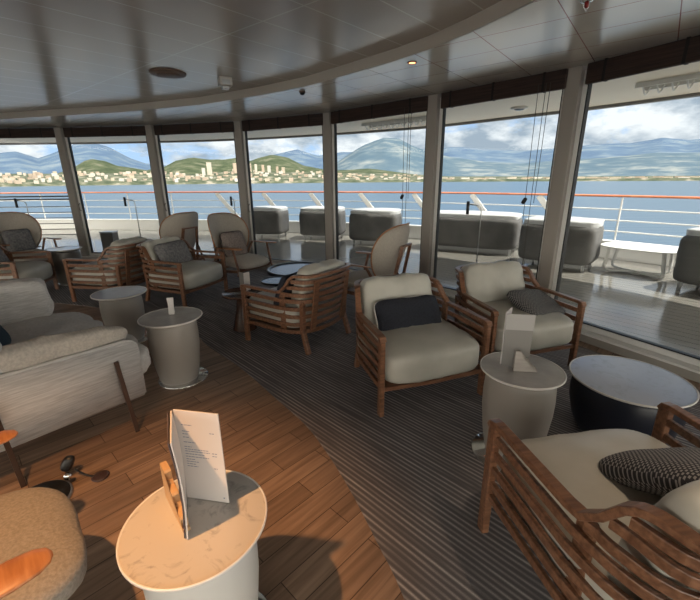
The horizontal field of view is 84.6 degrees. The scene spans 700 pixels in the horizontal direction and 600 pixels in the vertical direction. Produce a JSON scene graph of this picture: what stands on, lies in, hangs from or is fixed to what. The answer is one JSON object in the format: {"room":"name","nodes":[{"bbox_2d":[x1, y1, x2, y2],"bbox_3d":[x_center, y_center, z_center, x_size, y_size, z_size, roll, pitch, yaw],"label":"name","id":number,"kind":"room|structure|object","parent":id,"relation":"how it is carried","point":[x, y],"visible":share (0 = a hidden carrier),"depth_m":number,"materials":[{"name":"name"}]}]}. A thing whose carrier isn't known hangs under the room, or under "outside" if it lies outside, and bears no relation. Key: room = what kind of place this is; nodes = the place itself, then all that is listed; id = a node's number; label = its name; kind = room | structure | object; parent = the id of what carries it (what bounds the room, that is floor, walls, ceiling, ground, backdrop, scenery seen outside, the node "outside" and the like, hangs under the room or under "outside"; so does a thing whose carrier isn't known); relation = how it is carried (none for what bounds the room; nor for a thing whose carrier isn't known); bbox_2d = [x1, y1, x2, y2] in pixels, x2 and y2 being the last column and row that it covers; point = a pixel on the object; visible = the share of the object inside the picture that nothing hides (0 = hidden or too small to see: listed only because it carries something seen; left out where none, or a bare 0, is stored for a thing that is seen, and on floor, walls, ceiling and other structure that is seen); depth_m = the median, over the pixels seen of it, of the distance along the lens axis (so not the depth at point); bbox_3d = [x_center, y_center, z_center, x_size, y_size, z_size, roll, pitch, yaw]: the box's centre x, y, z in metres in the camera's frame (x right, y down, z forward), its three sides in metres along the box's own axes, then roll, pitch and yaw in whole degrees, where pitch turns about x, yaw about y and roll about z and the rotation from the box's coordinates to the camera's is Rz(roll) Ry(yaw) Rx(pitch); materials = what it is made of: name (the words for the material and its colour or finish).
{"room":"ship interior","nodes":[
{"label":"ship interior","id":0,"kind":"room"},
{"bbox_2d":[0,0,501,112],"bbox_3d":[-2.263,-1.476,1.155,13.500,0.080,13.100,0,17,0],"label":"ceiling","id":1,"kind":"structure","parent":0,"point":[55,54],"depth_m":3.00,"materials":[{"name":"white paint"}]},
{"bbox_2d":[149,68,186,78],"bbox_3d":[-1.839,-2.282,3.890,0.350,0.026,0.350,0,17,0],"label":"ceiling vent","id":2,"kind":"object","parent":1,"relation":"in","point":[159,72],"visible":1,"depth_m":3.83,"materials":[{"name":"brown"}]},
{"bbox_2d":[217,76,232,89],"bbox_3d":[-1.328,-2.303,4.092,0.130,0.114,0.127,-10,20,-27],"label":"sensor","id":3,"kind":"object","parent":1,"relation":"attached to","point":[225,82],"visible":1,"depth_m":4.05,"materials":[{"name":"grey plastic"}]},
{"bbox_2d":[0,261,699,599],"bbox_3d":[-2.448,0.973,2.341,13.327,0.120,12.137,0,17,0],"label":"floor","id":4,"kind":"structure","parent":0,"point":[315,542],"depth_m":2.11,"materials":[{"name":"brown wood"}]},
{"bbox_2d":[0,430,86,599],"bbox_3d":[-1.301,0.758,1.023,0.839,1.080,0.937,16,24,42],"label":"chair","id":5,"kind":"object","parent":4,"relation":"on","point":[43,551],"visible":1,"depth_m":1.22,"materials":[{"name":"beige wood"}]},
{"bbox_2d":[0,487,86,599],"bbox_3d":[-1.245,0.858,1.113,0.628,0.170,0.780,16,24,42],"label":"seat cushion","id":6,"kind":"object","parent":5,"relation":"on","point":[35,517],"depth_m":1.24,"materials":[{"name":"beige fabric"}]},
{"bbox_2d":[31,479,72,498],"bbox_3d":[-1.571,1.014,1.949,0.280,0.024,0.280,0,17,0],"label":"lamp base","id":7,"kind":"object","parent":4,"relation":"on","point":[64,486],"visible":0.22,"depth_m":2.03,"materials":[{"name":"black metal"}]},
{"bbox_2d":[0,278,150,487],"bbox_3d":[-2.165,0.370,2.674,1.635,0.832,1.049,13,22,36],"label":"sofa","id":8,"kind":"object","parent":4,"relation":"on","point":[58,370],"visible":1,"depth_m":2.25,"materials":[{"name":"fabric"}]},
{"bbox_2d":[0,325,10,345],"bbox_3d":[-2.377,0.198,2.478,0.297,0.427,0.448,-12,21,-33],"label":"throw pillow","id":9,"kind":"object","parent":8,"relation":"on","point":[5,339],"visible":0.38,"depth_m":2.57,"materials":[{"name":"blue fabric"}]},
{"bbox_2d":[0,278,53,325],"bbox_3d":[-2.758,0.060,2.954,0.261,0.398,0.759,13,22,36],"label":"cushion","id":10,"kind":"object","parent":8,"relation":"on","point":[23,299],"depth_m":3.02,"materials":[{"name":"fabric"}]},
{"bbox_2d":[2,312,102,343],"bbox_3d":[-2.461,0.309,2.982,0.773,0.281,0.915,13,22,36],"label":"seat cushion","id":11,"kind":"object","parent":8,"relation":"on","point":[30,326],"depth_m":2.97,"materials":[{"name":"white fabric"}]},
{"bbox_2d":[0,326,127,372],"bbox_3d":[-1.701,0.316,2.183,0.188,0.255,0.838,13,22,36],"label":"cushion","id":12,"kind":"object","parent":8,"relation":"on","point":[43,350],"depth_m":2.14,"materials":[{"name":"beige fabric"}]},
{"bbox_2d":[126,334,150,373],"bbox_3d":[-1.857,0.442,2.531,0.781,0.273,0.920,13,22,36],"label":"seat cushion","id":13,"kind":"object","parent":8,"relation":"on","point":[145,360],"depth_m":2.62,"materials":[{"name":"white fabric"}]},
{"bbox_2d":[60,455,109,481],"bbox_3d":[-1.448,0.912,2.091,0.233,0.130,0.140,-8,19,-22],"label":"lamp","id":14,"kind":"object","parent":4,"relation":"on","point":[67,463],"visible":1,"depth_m":2.08,"materials":[{"name":"black plastic"}]},
{"bbox_2d":[90,286,147,342],"bbox_3d":[-2.279,0.162,3.881,0.490,0.504,0.490,0,17,0],"label":"table","id":15,"kind":"object","parent":4,"relation":"on","point":[121,306],"visible":0.8,"depth_m":3.74,"materials":[{"name":"grey paint"}]},
{"bbox_2d":[137,307,208,389],"bbox_3d":[-1.397,0.384,3.083,0.464,0.544,0.464,0,17,0],"label":"table","id":16,"kind":"object","parent":4,"relation":"on","point":[173,339],"visible":0.98,"depth_m":2.96,"materials":[{"name":"grey paint"}]},
{"bbox_2d":[116,470,267,599],"bbox_3d":[-0.477,0.942,1.280,0.434,0.544,0.434,0,17,0],"label":"table","id":17,"kind":"object","parent":4,"relation":"on","point":[218,559],"visible":0.91,"depth_m":1.14,"materials":[{"name":"grey paint"}]},
{"bbox_2d":[159,461,190,532],"bbox_3d":[-0.548,0.610,1.201,0.020,0.135,0.183,-15,22,-38],"label":"card holder","id":18,"kind":"object","parent":17,"relation":"on","point":[171,491],"visible":0.9,"depth_m":1.20,"materials":[{"name":"brown wood"}]},
{"bbox_2d":[167,409,229,538],"bbox_3d":[-0.476,0.519,1.156,0.161,0.335,0.163,0,17,0],"label":"menu","id":19,"kind":"object","parent":17,"relation":"on","point":[194,441],"visible":1,"depth_m":1.20,"materials":[{"name":"grey paper"}]},
{"bbox_2d":[45,262,699,599],"bbox_3d":[-2.484,0.737,2.885,13.020,0.005,10.277,0,17,0],"label":"floor","id":20,"kind":"structure","parent":4,"relation":"on","point":[413,472],"depth_m":2.40,"materials":[{"name":"grey carpet"}]},
{"bbox_2d":[0,245,59,289],"bbox_3d":[-4.714,-0.404,5.223,0.927,0.821,0.863,-4,18,-10],"label":"lounge chair","id":21,"kind":"object","parent":20,"relation":"on","point":[45,270],"visible":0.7,"depth_m":5.33,"materials":[{"name":"brown wood"}]},
{"bbox_2d":[0,261,52,279],"bbox_3d":[-4.619,-0.354,5.258,0.735,0.290,0.766,-4,18,-10],"label":"seat cushion","id":22,"kind":"object","parent":21,"relation":"on","point":[43,270],"depth_m":5.20,"materials":[{"name":"beige fabric"}]},
{"bbox_2d":[0,212,61,261],"bbox_3d":[-5.407,-0.892,6.371,0.848,1.080,0.839,9,20,27],"label":"chair","id":23,"kind":"object","parent":20,"relation":"on","point":[8,220],"visible":0.41,"depth_m":6.50,"materials":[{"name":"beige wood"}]},
{"bbox_2d":[1,228,36,251],"bbox_3d":[-5.500,-0.984,6.392,0.248,0.405,0.407,9,20,27],"label":"throw pillow","id":24,"kind":"object","parent":23,"relation":"on","point":[18,239],"visible":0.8,"depth_m":6.34,"materials":[{"name":"grey fabric"}]},
{"bbox_2d":[12,249,47,261],"bbox_3d":[-5.319,-0.733,6.373,0.624,0.158,0.604,9,20,27],"label":"seat cushion","id":25,"kind":"object","parent":23,"relation":"on","point":[26,254],"depth_m":6.23,"materials":[{"name":"beige fabric"}]},
{"bbox_2d":[45,246,82,285],"bbox_3d":[-4.464,-0.543,6.085,0.481,0.554,0.480,0,17,0],"label":"table","id":26,"kind":"object","parent":20,"relation":"on","point":[63,252],"visible":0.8,"depth_m":5.93,"materials":[{"name":"grey paint"}]},
{"bbox_2d":[62,236,151,301],"bbox_3d":[-3.264,-0.467,5.385,0.927,0.821,0.863,3,18,10],"label":"lounge chair","id":27,"kind":"object","parent":20,"relation":"on","point":[123,265],"visible":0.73,"depth_m":5.06,"materials":[{"name":"brown wood"}]},
{"bbox_2d":[71,259,143,285],"bbox_3d":[-3.358,-0.415,5.419,0.735,0.290,0.766,3,18,10],"label":"seat cushion","id":28,"kind":"object","parent":27,"relation":"on","point":[91,273],"depth_m":5.05,"materials":[{"name":"beige fabric"}]},
{"bbox_2d":[108,236,147,269],"bbox_3d":[-3.038,-0.636,5.283,0.259,0.440,0.646,3,18,10],"label":"cushion","id":29,"kind":"object","parent":27,"relation":"on","point":[118,261],"depth_m":5.05,"materials":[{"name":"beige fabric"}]},
{"bbox_2d":[136,236,227,306],"bbox_3d":[-2.303,-0.430,5.243,0.927,0.821,0.863,6,19,20],"label":"lounge chair","id":30,"kind":"object","parent":20,"relation":"on","point":[184,278],"visible":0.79,"depth_m":4.98,"materials":[{"name":"beige fabric"}]},
{"bbox_2d":[141,236,179,268],"bbox_3d":[-2.521,-0.636,5.268,0.259,0.440,0.646,6,19,20],"label":"cushion","id":31,"kind":"object","parent":30,"relation":"on","point":[148,245],"depth_m":5.02,"materials":[{"name":"beige fabric"}]},
{"bbox_2d":[153,240,192,266],"bbox_3d":[-2.369,-0.612,5.188,0.289,0.394,0.524,6,19,20],"label":"throw pillow","id":32,"kind":"object","parent":30,"relation":"on","point":[178,251],"visible":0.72,"depth_m":5.09,"materials":[{"name":"grey fabric"}]},
{"bbox_2d":[148,260,222,289],"bbox_3d":[-2.213,-0.365,5.229,0.735,0.290,0.766,6,19,20],"label":"seat cushion","id":33,"kind":"object","parent":30,"relation":"on","point":[196,274],"depth_m":4.96,"materials":[{"name":"beige fabric"}]},
{"bbox_2d":[159,211,204,259],"bbox_3d":[-2.929,-0.940,6.458,0.848,1.080,0.839,9,20,27],"label":"chair","id":34,"kind":"object","parent":20,"relation":"on","point":[183,225],"visible":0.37,"depth_m":6.10,"materials":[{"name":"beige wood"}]},
{"bbox_2d":[221,287,261,331],"bbox_3d":[-1.149,0.110,4.151,0.424,0.412,0.424,0,17,0],"label":"pedestal table","id":35,"kind":"object","parent":20,"relation":"on","point":[233,293],"visible":0.58,"depth_m":4.09,"materials":[{"name":"brown wood"}]},
{"bbox_2d":[207,212,276,276],"bbox_3d":[-1.686,-0.762,5.856,0.848,1.080,0.839,9,20,28],"label":"chair","id":36,"kind":"object","parent":20,"relation":"on","point":[218,223],"visible":0.76,"depth_m":5.83,"materials":[{"name":"beige fabric"}]},
{"bbox_2d":[220,231,247,256],"bbox_3d":[-1.774,-0.856,5.880,0.268,0.420,0.412,13,22,36],"label":"throw pillow","id":37,"kind":"object","parent":36,"relation":"on","point":[232,239],"visible":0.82,"depth_m":5.80,"materials":[{"name":"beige fabric"}]},
{"bbox_2d":[220,253,268,268],"bbox_3d":[-1.599,-0.602,5.855,0.624,0.158,0.604,9,20,28],"label":"seat cushion","id":38,"kind":"object","parent":36,"relation":"on","point":[248,260],"depth_m":5.68,"materials":[{"name":"beige fabric"}]},
{"bbox_2d":[260,276,282,286],"bbox_3d":[-0.860,-0.033,4.578,0.370,0.425,0.370,0,17,0],"label":"round table","id":39,"kind":"object","parent":20,"relation":"on","point":[270,281],"visible":0.47,"depth_m":4.51,"materials":[{"name":"black"}]},
{"bbox_2d":[266,262,317,276],"bbox_3d":[-0.682,-0.224,5.189,0.850,0.420,0.850,0,17,0],"label":"round table","id":40,"kind":"object","parent":20,"relation":"on","point":[282,269],"visible":0.37,"depth_m":5.16,"materials":[{"name":"black"}]},
{"bbox_2d":[240,259,350,354],"bbox_3d":[-0.483,-0.018,3.879,0.927,0.821,0.863,12,21,34],"label":"lounge chair","id":41,"kind":"object","parent":20,"relation":"on","point":[315,297],"visible":0.97,"depth_m":3.57,"materials":[{"name":"brown wood"}]},
{"bbox_2d":[274,272,296,304],"bbox_3d":[-0.546,-0.113,3.649,0.261,0.365,0.388,12,21,34],"label":"throw pillow","id":42,"kind":"object","parent":41,"relation":"on","point":[283,279],"visible":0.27,"depth_m":3.49,"materials":[{"name":"black fabric"}]},
{"bbox_2d":[249,286,339,327],"bbox_3d":[-0.561,0.022,3.950,0.735,0.290,0.766,12,21,34],"label":"seat cushion","id":43,"kind":"object","parent":41,"relation":"on","point":[287,314],"depth_m":3.61,"materials":[{"name":"beige leather"}]},
{"bbox_2d":[291,259,344,307],"bbox_3d":[-0.298,-0.159,3.690,0.259,0.440,0.646,12,21,34],"label":"cushion","id":44,"kind":"object","parent":41,"relation":"on","point":[304,290],"depth_m":3.49,"materials":[{"name":"beige fabric"}]},
{"bbox_2d":[341,222,411,294],"bbox_3d":[0.286,-0.398,4.645,0.848,1.080,0.839,9,20,27],"label":"chair","id":45,"kind":"object","parent":20,"relation":"on","point":[387,253],"visible":0.65,"depth_m":4.29,"materials":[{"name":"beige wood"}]},
{"bbox_2d":[342,270,373,287],"bbox_3d":[0.200,-0.265,4.735,0.624,0.158,0.604,9,20,27],"label":"seat cushion","id":46,"kind":"object","parent":45,"relation":"on","point":[354,276],"depth_m":4.58,"materials":[{"name":"beige fabric"}]},
{"bbox_2d":[354,272,492,416],"bbox_3d":[0.465,0.252,2.994,0.863,0.821,0.927,-6,18,-18],"label":"lounge chair","id":47,"kind":"object","parent":20,"relation":"on","point":[419,355],"visible":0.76,"depth_m":2.73,"materials":[{"name":"beige fabric"}]},
{"bbox_2d":[360,272,432,323],"bbox_3d":[0.390,0.005,3.147,0.646,0.440,0.259,-6,18,-18],"label":"cushion","id":48,"kind":"object","parent":47,"relation":"on","point":[373,289],"depth_m":3.05,"materials":[{"name":"beige fabric"}]},
{"bbox_2d":[374,295,441,330],"bbox_3d":[0.458,0.141,2.978,0.552,0.367,0.304,-6,18,-18],"label":"throw pillow","id":49,"kind":"object","parent":47,"relation":"on","point":[394,313],"visible":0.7,"depth_m":2.92,"materials":[{"name":"black fabric"}]},
{"bbox_2d":[357,318,478,383],"bbox_3d":[0.498,0.335,2.925,0.766,0.290,0.735,-6,18,-18],"label":"seat cushion","id":50,"kind":"object","parent":47,"relation":"on","point":[446,350],"depth_m":2.66,"materials":[{"name":"beige fabric"}]},
{"bbox_2d":[471,352,566,470],"bbox_3d":[0.945,0.634,2.204,0.450,0.544,0.438,0,17,0],"label":"table","id":51,"kind":"object","parent":20,"relation":"on","point":[525,402],"visible":0.72,"depth_m":2.04,"materials":[{"name":"grey paint"}]},
{"bbox_2d":[500,307,535,365],"bbox_3d":[0.916,0.205,2.146,0.147,0.310,0.124,0,17,0],"label":"menu","id":52,"kind":"object","parent":51,"relation":"on","point":[518,328],"visible":0.93,"depth_m":2.10,"materials":[{"name":"grey paper"}]},
{"bbox_2d":[512,350,536,371],"bbox_3d":[0.949,0.329,2.072,0.123,0.118,0.022,2,18,8],"label":"card holder","id":53,"kind":"object","parent":51,"relation":"on","point":[521,363],"visible":1,"depth_m":2.07,"materials":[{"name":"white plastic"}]},
{"bbox_2d":[454,260,586,365],"bbox_3d":[1.396,0.106,3.433,0.863,0.821,0.927,-5,18,-14],"label":"lounge chair","id":54,"kind":"object","parent":20,"relation":"on","point":[483,289],"visible":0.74,"depth_m":3.29,"materials":[{"name":"beige fabric"}]},
{"bbox_2d":[461,260,524,303],"bbox_3d":[1.336,-0.142,3.591,0.646,0.440,0.259,-5,18,-14],"label":"cushion","id":55,"kind":"object","parent":54,"relation":"on","point":[485,282],"depth_m":3.50,"materials":[{"name":"beige fabric"}]},
{"bbox_2d":[458,300,573,351],"bbox_3d":[1.422,0.190,3.363,0.766,0.290,0.735,-5,18,-14],"label":"seat cushion","id":56,"kind":"object","parent":54,"relation":"on","point":[554,331],"depth_m":3.10,"materials":[{"name":"beige fabric"}]},
{"bbox_2d":[507,289,565,315],"bbox_3d":[1.618,0.037,3.345,0.491,0.320,0.389,-10,20,-28],"label":"throw pillow","id":57,"kind":"object","parent":54,"relation":"on","point":[536,302],"visible":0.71,"depth_m":3.26,"materials":[{"name":"grey fabric"}]},
{"bbox_2d":[477,402,699,599],"bbox_3d":[1.069,0.764,1.348,0.863,0.821,0.927,-3,18,-8],"label":"lounge chair","id":58,"kind":"object","parent":20,"relation":"on","point":[597,537],"visible":0.9,"depth_m":1.29,"materials":[{"name":"brown wood"}]},
{"bbox_2d":[500,429,669,599],"bbox_3d":[1.055,0.791,1.456,0.766,0.290,0.735,-3,18,-8],"label":"seat cushion","id":59,"kind":"object","parent":58,"relation":"on","point":[573,458],"depth_m":1.37,"materials":[{"name":"beige fabric"}]},
{"bbox_2d":[599,447,699,495],"bbox_3d":[1.214,0.601,1.338,0.530,0.387,0.442,-3,18,-8],"label":"throw pillow","id":60,"kind":"object","parent":58,"relation":"on","point":[659,471],"visible":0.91,"depth_m":1.29,"materials":[{"name":"black fabric"}]},
{"bbox_2d":[619,480,699,598],"bbox_3d":[1.098,0.651,1.071,0.646,0.440,0.259,-3,18,-8],"label":"cushion","id":61,"kind":"object","parent":58,"relation":"on","point":[678,577],"depth_m":0.95,"materials":[{"name":"beige leather"}]},
{"bbox_2d":[569,355,699,444],"bbox_3d":[1.696,0.648,2.388,0.644,0.372,0.644,0,17,0],"label":"coffee table","id":62,"kind":"object","parent":20,"relation":"on","point":[606,391],"visible":0.87,"depth_m":2.25,"materials":[{"name":"black paint"}]},
{"bbox_2d":[82,255,699,382],"bbox_3d":[-2.448,0.825,2.295,13.289,0.019,12.097,0,17,0],"label":"trim","id":63,"kind":"structure","parent":4,"relation":"on","point":[654,355],"depth_m":3.39,"materials":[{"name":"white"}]},
{"bbox_2d":[53,128,89,255],"bbox_3d":[-5.389,-2.045,7.526,0.135,2.420,0.170,1,17,4],"label":"trim","id":64,"kind":"structure","parent":63,"relation":"on","point":[59,134],"depth_m":7.42,"materials":[{"name":"grey metal"}]},
{"bbox_2d":[65,137,159,254],"bbox_3d":[-4.496,-2.025,7.424,1.684,2.370,0.101,1,18,6],"label":"window","id":65,"kind":"structure","parent":63,"relation":"on","point":[67,139],"depth_m":7.51,"materials":[{"name":"white"}]},
{"bbox_2d":[145,125,166,223],"bbox_3d":[-3.602,-2.000,7.335,0.135,2.420,0.170,3,18,10],"label":"trim","id":66,"kind":"structure","parent":63,"relation":"on","point":[150,135],"depth_m":7.13,"materials":[{"name":"grey metal"}]},
{"bbox_2d":[155,132,241,255],"bbox_3d":[-2.742,-1.945,7.121,1.664,2.370,0.101,4,18,14],"label":"window","id":67,"kind":"structure","parent":63,"relation":"on","point":[157,137],"depth_m":7.18,"materials":[{"name":"white metal"}]},
{"bbox_2d":[233,121,252,253],"bbox_3d":[-1.879,-1.884,6.920,0.135,2.420,0.170,6,19,19],"label":"trim","id":68,"kind":"structure","parent":63,"relation":"on","point":[238,133],"depth_m":6.74,"materials":[{"name":"grey metal"}]},
{"bbox_2d":[243,130,325,262],"bbox_3d":[-1.096,-1.776,6.539,1.643,2.370,0.101,8,19,25],"label":"window","id":69,"kind":"structure","parent":63,"relation":"on","point":[245,137],"depth_m":6.85,"materials":[{"name":"white metal"}]},
{"bbox_2d":[322,112,334,259],"bbox_3d":[-0.308,-1.663,6.172,0.135,2.420,0.170,11,21,33],"label":"trim","id":70,"kind":"structure","parent":63,"relation":"on","point":[327,126],"depth_m":6.05,"materials":[{"name":"grey metal"}]},
{"bbox_2d":[0,70,699,366],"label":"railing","id":71,"kind":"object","parent":63,"relation":"on","point":[586,91],"depth_m":7.55,"materials":[{"name":"white metal"}]},
{"bbox_2d":[0,128,54,137],"bbox_3d":[-6.266,-3.099,7.152,1.601,0.168,0.060,0,17,2],"label":"bamboo blind","id":72,"kind":"object","parent":71,"relation":"attached to","point":[6,132],"visible":1,"depth_m":7.12,"materials":[{"name":"black"}]},
{"bbox_2d":[63,126,145,136],"bbox_3d":[-4.478,-3.072,7.019,1.600,0.168,0.060,1,18,6],"label":"bamboo blind","id":73,"kind":"object","parent":71,"relation":"attached to","point":[100,131],"visible":1,"depth_m":6.99,"materials":[{"name":"black"}]},
{"bbox_2d":[153,121,233,134],"bbox_3d":[-2.734,-2.991,6.713,1.578,0.168,0.060,4,18,14],"label":"bamboo blind","id":74,"kind":"object","parent":71,"relation":"attached to","point":[211,127],"visible":1,"depth_m":6.68,"materials":[{"name":"black"}]},
{"bbox_2d":[242,113,322,130],"bbox_3d":[-1.105,-2.822,6.130,1.558,0.168,0.060,8,19,25],"label":"bamboo blind","id":75,"kind":"object","parent":71,"relation":"attached to","point":[308,120],"visible":1,"depth_m":6.08,"materials":[{"name":"black wood"}]},
{"bbox_2d":[331,96,427,123],"bbox_3d":[0.338,-2.533,5.170,1.639,0.168,0.060,15,23,40],"label":"bamboo blind","id":76,"kind":"object","parent":71,"relation":"attached to","point":[419,104],"visible":0.99,"depth_m":5.07,"materials":[{"name":"black wood"}]},
{"bbox_2d":[400,106,411,219],"bbox_3d":[0.725,-1.544,5.065,0.031,1.800,0.148,-16,23,-40],"label":"blind cord","id":77,"kind":"object","parent":76,"relation":"hanging from","point":[402,195],"visible":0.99,"depth_m":4.98,"materials":[{"name":"black fabric"}]},
{"bbox_2d":[441,69,567,108],"bbox_3d":[1.537,-2.183,4.022,0.060,0.168,1.376,-15,23,-40],"label":"bamboo blind","id":78,"kind":"object","parent":71,"relation":"attached to","point":[528,85],"visible":0.99,"depth_m":3.92,"materials":[{"name":"black"}]},
{"bbox_2d":[521,82,550,264],"bbox_3d":[1.848,-1.197,3.930,0.031,1.800,0.148,-16,23,-40],"label":"blind cord","id":79,"kind":"object","parent":78,"relation":"hanging from","point":[524,200],"visible":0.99,"depth_m":3.86,"materials":[{"name":"black fabric"}]},
{"bbox_2d":[332,115,426,272],"bbox_3d":[0.382,-1.491,5.591,1.724,2.370,0.060,15,23,40],"label":"window","id":80,"kind":"structure","parent":63,"relation":"on","point":[334,126],"depth_m":6.05,"materials":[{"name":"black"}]},
{"bbox_2d":[420,94,440,275],"bbox_3d":[1.052,-1.304,4.992,0.135,2.420,0.170,16,24,42],"label":"trim","id":81,"kind":"structure","parent":63,"relation":"on","point":[432,130],"depth_m":4.86,"materials":[{"name":"grey metal"}]},
{"bbox_2d":[430,89,563,294],"bbox_3d":[1.589,-1.140,4.440,0.061,2.370,1.461,-15,23,-39],"label":"window","id":82,"kind":"structure","parent":63,"relation":"on","point":[442,117],"depth_m":4.79,"materials":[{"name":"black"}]},
{"bbox_2d":[537,65,586,295],"bbox_3d":[2.104,-0.961,3.873,0.170,2.420,0.135,-12,21,-33],"label":"trim","id":83,"kind":"structure","parent":63,"relation":"on","point":[570,105],"depth_m":3.73,"materials":[{"name":"grey metal"}]},
{"bbox_2d":[0,0,699,128],"bbox_3d":[-2.421,-1.729,2.256,13.192,0.088,10.642,0,17,0],"label":"ceiling","id":84,"kind":"structure","parent":0,"point":[541,36],"depth_m":3.26,"materials":[{"name":"paint"}]},
{"bbox_2d":[0,0,534,118],"bbox_3d":[-3.710,-1.585,1.828,10.607,0.090,9.657,0,17,0],"label":"trim","id":85,"kind":"structure","parent":84,"relation":"attached to","point":[499,10],"depth_m":3.79,"materials":[{"name":"beige"}]},
{"bbox_2d":[585,35,699,84],"bbox_3d":[2.458,-1.792,2.753,0.060,0.168,1.521,-10,20,-27],"label":"bamboo blind","id":86,"kind":"object","parent":84,"relation":"hanging from","point":[686,51],"visible":1,"depth_m":2.98,"materials":[{"name":"black wood"}]},
{"bbox_2d":[0,61,699,142],"bbox_3d":[-3.521,-2.449,4.122,21.000,0.120,14.649,0,17,0],"label":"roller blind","id":87,"kind":"object","parent":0,"point":[620,90],"visible":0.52,"depth_m":6.26,"materials":[{"name":"fabric"}]},
{"bbox_2d":[0,92,699,144],"bbox_3d":[-3.501,-2.385,4.187,21.040,0.050,14.644,0,17,0],"label":"gutter","id":88,"kind":"object","parent":87,"relation":"attached to","point":[691,95],"visible":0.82,"depth_m":7.94,"materials":[{"name":"grey metal"}]},
{"bbox_2d":[361,116,425,130],"bbox_3d":[0.972,-3.362,7.332,1.700,0.124,0.280,14,22,38],"label":"cable tray","id":89,"kind":"object","parent":87,"relation":"attached to","point":[421,119],"visible":0.79,"depth_m":7.36,"materials":[{"name":"white paint"}]},
{"bbox_2d":[635,73,699,94],"bbox_3d":[4.030,-2.354,4.041,0.280,0.124,1.700,-13,21,-34],"label":"cable tray","id":90,"kind":"object","parent":87,"relation":"attached to","point":[691,79],"visible":1,"depth_m":4.44,"materials":[{"name":"white paint"}]},
{"bbox_2d":[37,229,699,356],"bbox_3d":[-2.550,-0.036,5.568,22.900,0.115,15.975,0,17,0],"label":"floor","id":91,"kind":"structure","parent":0,"point":[648,308],"depth_m":6.13,"materials":[{"name":"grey wood"}]},
{"bbox_2d":[0,196,76,234],"bbox_3d":[-9.992,-1.952,9.632,6.090,1.218,0.460,0,17,0],"label":"railing","id":92,"kind":"object","parent":91,"relation":"on","point":[0,196],"visible":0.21,"depth_m":9.68,"materials":[{"name":"white metal"}]},
{"bbox_2d":[99,231,118,249],"bbox_3d":[-5.160,-1.216,8.304,0.280,0.530,0.240,0,17,0],"label":"bin","id":93,"kind":"object","parent":91,"relation":"on","point":[107,237],"visible":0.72,"depth_m":8.18,"materials":[{"name":"grey"}]},
{"bbox_2d":[253,206,288,237],"bbox_3d":[-2.298,-2.235,10.930,0.989,0.863,0.820,3,18,10],"label":"armchair","id":94,"kind":"object","parent":91,"relation":"on","point":[273,220],"visible":0.8,"depth_m":10.55,"materials":[{"name":"grey fabric"}]},
{"bbox_2d":[299,206,345,238],"bbox_3d":[-0.736,-2.132,10.547,1.162,0.871,0.818,3,18,11],"label":"armchair","id":95,"kind":"object","parent":91,"relation":"on","point":[311,218],"visible":0.73,"depth_m":10.21,"materials":[{"name":"grey fabric"}]},
{"bbox_2d":[349,208,401,243],"bbox_3d":[0.644,-1.859,9.637,1.211,0.872,0.864,5,18,17],"label":"armchair","id":96,"kind":"object","parent":91,"relation":"on","point":[365,224],"visible":0.88,"depth_m":9.26,"materials":[{"name":"grey fabric"}]},
{"bbox_2d":[438,210,521,255],"bbox_3d":[2.708,-1.556,8.638,2.060,0.861,0.913,9,20,28],"label":"sofa","id":97,"kind":"object","parent":91,"relation":"on","point":[498,230],"visible":0.73,"depth_m":8.14,"materials":[{"name":"grey fabric"}]},
{"bbox_2d":[518,216,604,271],"bbox_3d":[3.822,-1.065,7.013,1.234,0.879,0.865,15,23,40],"label":"loveseat","id":98,"kind":"object","parent":91,"relation":"on","point":[585,235],"visible":0.7,"depth_m":6.56,"materials":[{"name":"grey fabric"}]},
{"bbox_2d":[600,242,677,277],"bbox_3d":[4.795,-0.672,6.405,0.780,0.457,1.119,-14,22,-36],"label":"coffee table","id":99,"kind":"object","parent":91,"relation":"on","point":[664,250],"visible":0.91,"depth_m":6.28,"materials":[{"name":"white paint"}]},
{"bbox_2d":[673,227,699,289],"bbox_3d":[5.346,-0.476,5.054,0.966,0.905,1.514,-10,20,-28],"label":"sofa","id":100,"kind":"object","parent":91,"relation":"on","point":[686,270],"visible":1,"depth_m":5.30,"materials":[{"name":"grey fabric"}]},
{"label":"outside","id":101,"kind":"structure","parent":0,"visible":0},
{"bbox_2d":[0,171,699,186],"bbox_3d":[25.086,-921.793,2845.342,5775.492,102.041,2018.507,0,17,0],"label":"slope","id":102,"kind":"structure","parent":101,"point":[283,178],"depth_m":2700.86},
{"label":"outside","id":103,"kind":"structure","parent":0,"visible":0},
{"bbox_2d":[57,155,407,174],"bbox_3d":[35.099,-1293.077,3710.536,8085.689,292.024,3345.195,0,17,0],"label":"hill","id":104,"kind":"structure","parent":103,"point":[194,166],"depth_m":3649.52,"materials":[{"name":"green plant"}]},
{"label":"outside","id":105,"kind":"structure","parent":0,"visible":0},
{"bbox_2d":[0,138,699,173],"bbox_3d":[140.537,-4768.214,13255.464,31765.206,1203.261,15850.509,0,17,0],"label":"mountain range","id":106,"kind":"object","parent":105,"point":[13,162],"visible":0.36,"depth_m":8883.94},
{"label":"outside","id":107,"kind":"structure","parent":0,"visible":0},
{"bbox_2d":[0,181,699,245],"bbox_3d":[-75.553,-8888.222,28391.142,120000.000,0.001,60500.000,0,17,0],"label":"sea","id":108,"kind":"structure","parent":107,"point":[655,188],"depth_m":439.02,"materials":[{"name":"blue liquid"}]},
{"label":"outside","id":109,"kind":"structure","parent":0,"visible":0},
{"bbox_2d":[337,138,699,176],"bbox_3d":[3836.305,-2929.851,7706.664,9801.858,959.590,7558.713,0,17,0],"label":"mountain","id":110,"kind":"structure","parent":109,"point":[386,154],"depth_m":6740.42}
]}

